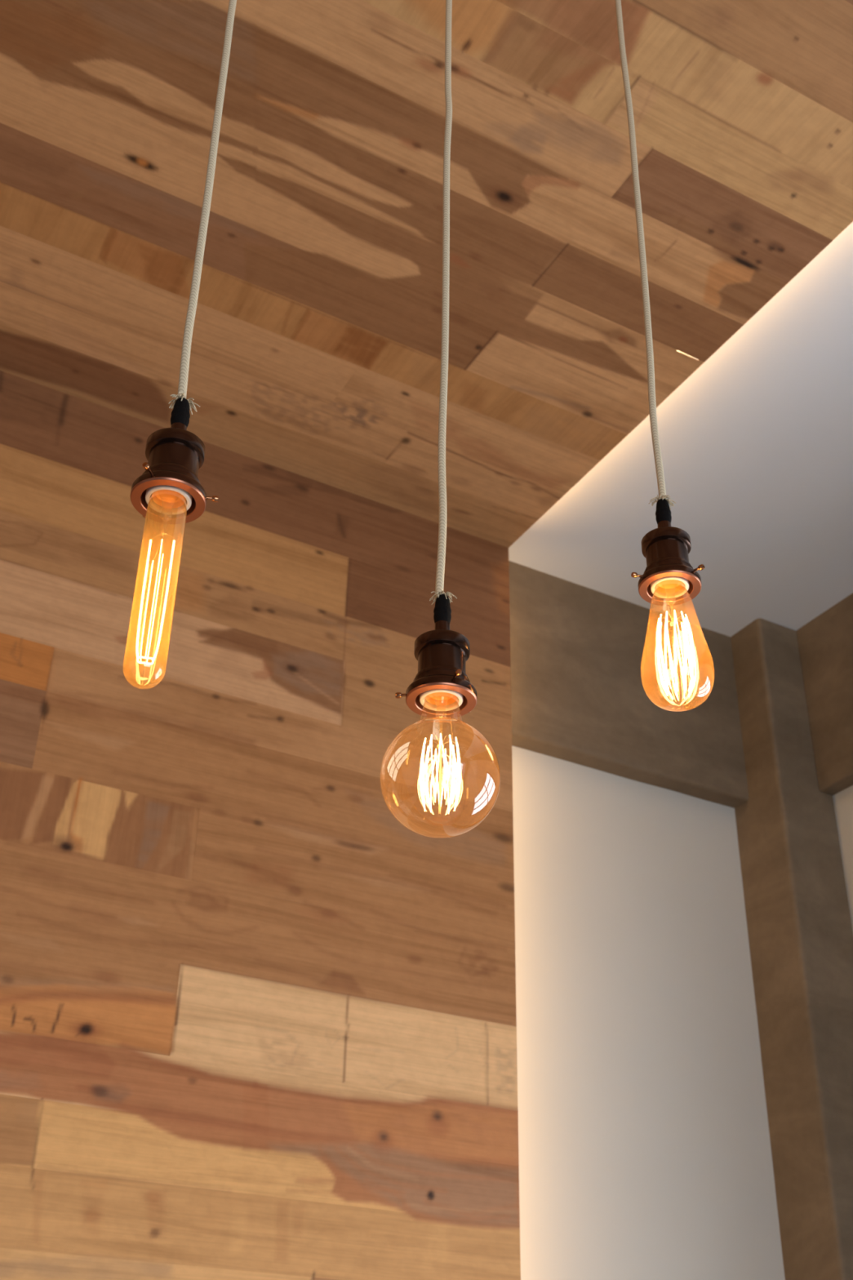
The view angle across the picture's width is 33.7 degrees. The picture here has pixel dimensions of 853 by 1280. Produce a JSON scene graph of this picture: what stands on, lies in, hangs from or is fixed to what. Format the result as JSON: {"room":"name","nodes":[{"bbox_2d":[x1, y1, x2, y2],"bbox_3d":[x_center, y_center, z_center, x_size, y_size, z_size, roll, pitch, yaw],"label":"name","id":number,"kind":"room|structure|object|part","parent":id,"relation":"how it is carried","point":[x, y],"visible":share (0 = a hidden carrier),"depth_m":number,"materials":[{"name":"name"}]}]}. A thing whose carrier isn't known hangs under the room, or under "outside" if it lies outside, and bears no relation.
{"room":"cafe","nodes":[
{"label":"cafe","id":0,"kind":"room"},
{"bbox_2d":[0,370,520,1279],"bbox_3d":[-1.879,0.504,1.001,4.602,3.065,0.012,17,-35,-24],"label":"wall","id":1,"kind":"structure","parent":0,"point":[257,1022],"depth_m":2.13,"materials":[{"name":"brown wood"}]},
{"bbox_2d":[508,560,748,808],"bbox_3d":[-0.032,-0.008,2.786,1.602,0.429,0.199,17,-35,-24],"label":"beam","id":2,"kind":"structure","parent":1,"relation":"attached to","point":[579,696],"depth_m":2.87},
{"bbox_2d":[0,0,852,547],"bbox_3d":[-0.683,-1.892,0.020,4.602,0.012,4.792,17,-35,-24],"label":"ceiling","id":3,"kind":"structure","parent":0,"point":[315,352],"depth_m":2.03,"materials":[{"name":"brown wood"}]},
{"bbox_2d":[122,0,236,688],"bbox_3d":[-0.177,-0.452,1.236,0.062,1.134,0.062,-1,-32,3],"label":"pendant lamp","id":4,"kind":"object","parent":3,"relation":"hanging from","point":[170,491],"visible":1,"depth_m":1.03,"materials":[{"name":"black"}]},
{"bbox_3d":[-0.189,-0.037,0.982,0.028,0.159,0.028,17,-35,-24],"label":"light bulb","id":5,"kind":"part","parent":4,"relation":"part of","materials":[{"name":"orange glass"}]},
{"bbox_2d":[129,422,218,524],"bbox_3d":[-0.186,-0.128,1.044,0.062,0.071,0.063,17,-35,-24],"label":"socket","id":6,"kind":"object","parent":4,"relation":"attached to","point":[170,490],"depth_m":1.03,"materials":[{"name":"orange metal"}]},
{"bbox_3d":[-0.181,-0.554,1.303,0.013,0.891,0.007,8,-33,-11],"label":"cord","id":7,"kind":"part","parent":4,"relation":"part of","materials":[{"name":"white fabric"}]},
{"bbox_2d":[380,0,500,838],"bbox_3d":[0.020,-0.362,1.331,0.089,1.181,0.089,-23,-39,34],"label":"pendant lamp","id":8,"kind":"object","parent":3,"relation":"hanging from","point":[442,688],"visible":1,"depth_m":1.09,"materials":[{"name":"black"}]},
{"bbox_2d":[395,620,476,719],"bbox_3d":[0.016,0.016,1.093,0.063,0.071,0.063,17,-35,-24],"label":"socket","id":9,"kind":"object","parent":8,"relation":"attached to","point":[442,686],"depth_m":1.08,"materials":[{"name":"orange metal"}]},
{"bbox_3d":[0.010,0.092,1.050,0.089,0.114,0.089,17,-35,-24],"label":"light bulb","id":10,"kind":"part","parent":8,"relation":"part of","materials":[{"name":"orange glass"}]},
{"bbox_3d":[0.020,-0.445,1.383,0.010,0.985,0.007,0,-32,2],"label":"cord","id":11,"kind":"part","parent":8,"relation":"part of","materials":[{"name":"white fabric"}]},
{"bbox_2d":[614,0,714,711],"bbox_3d":[0.219,-0.382,1.439,0.065,1.025,0.065,17,-35,-24],"label":"pendant lamp","id":12,"kind":"object","parent":3,"relation":"hanging from","point":[668,578],"visible":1,"depth_m":1.24,"materials":[{"name":"black"}]},
{"bbox_3d":[0.223,-0.468,1.495,0.011,0.820,0.007,-5,-32,10],"label":"cord","id":13,"kind":"part","parent":12,"relation":"part of","materials":[{"name":"white fabric"}]},
{"bbox_2d":[631,520,704,605],"bbox_3d":[0.212,-0.077,1.247,0.063,0.071,0.062,17,-35,-24],"label":"socket","id":14,"kind":"object","parent":12,"relation":"attached to","point":[668,578],"depth_m":1.24,"materials":[{"name":"orange metal"}]},
{"bbox_3d":[0.212,0.003,1.203,0.061,0.121,0.061,17,-35,-24],"label":"light bulb","id":15,"kind":"part","parent":12,"relation":"part of","materials":[{"name":"orange glass"}]},
{"bbox_2d":[511,745,785,1279],"bbox_3d":[-0.072,1.301,2.002,1.600,2.900,0.160,17,-35,-24],"label":"wall panel","id":16,"kind":"object","parent":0,"point":[645,1149],"depth_m":2.55,"materials":[{"name":"white paint"}]},
{"bbox_2d":[508,222,852,636],"bbox_3d":[-0.244,-1.802,0.367,6.100,0.120,5.550,17,-35,-24],"label":"ceiling","id":17,"kind":"structure","parent":0,"point":[756,442],"depth_m":2.65,"materials":[{"name":"paint"}]},
{"bbox_2d":[832,785,852,928],"bbox_3d":[2.098,0.356,0.315,0.128,2.800,5.150,17,-35,-24],"label":"wall","id":18,"kind":"structure","parent":0,"point":[842,800],"depth_m":2.83,"materials":[{"name":"white paint"}]},
{"bbox_2d":[730,617,852,1279],"bbox_3d":[0.695,1.378,2.356,0.173,3.211,0.292,17,-35,-24],"label":"column","id":19,"kind":"structure","parent":18,"relation":"attached to","point":[800,931],"depth_m":2.70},
{"bbox_2d":[795,592,852,795],"bbox_3d":[2.073,-0.957,1.197,0.167,0.422,5.101,17,-35,-24],"label":"beam","id":20,"kind":"structure","parent":18,"relation":"attached to","point":[825,643],"depth_m":2.93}
]}

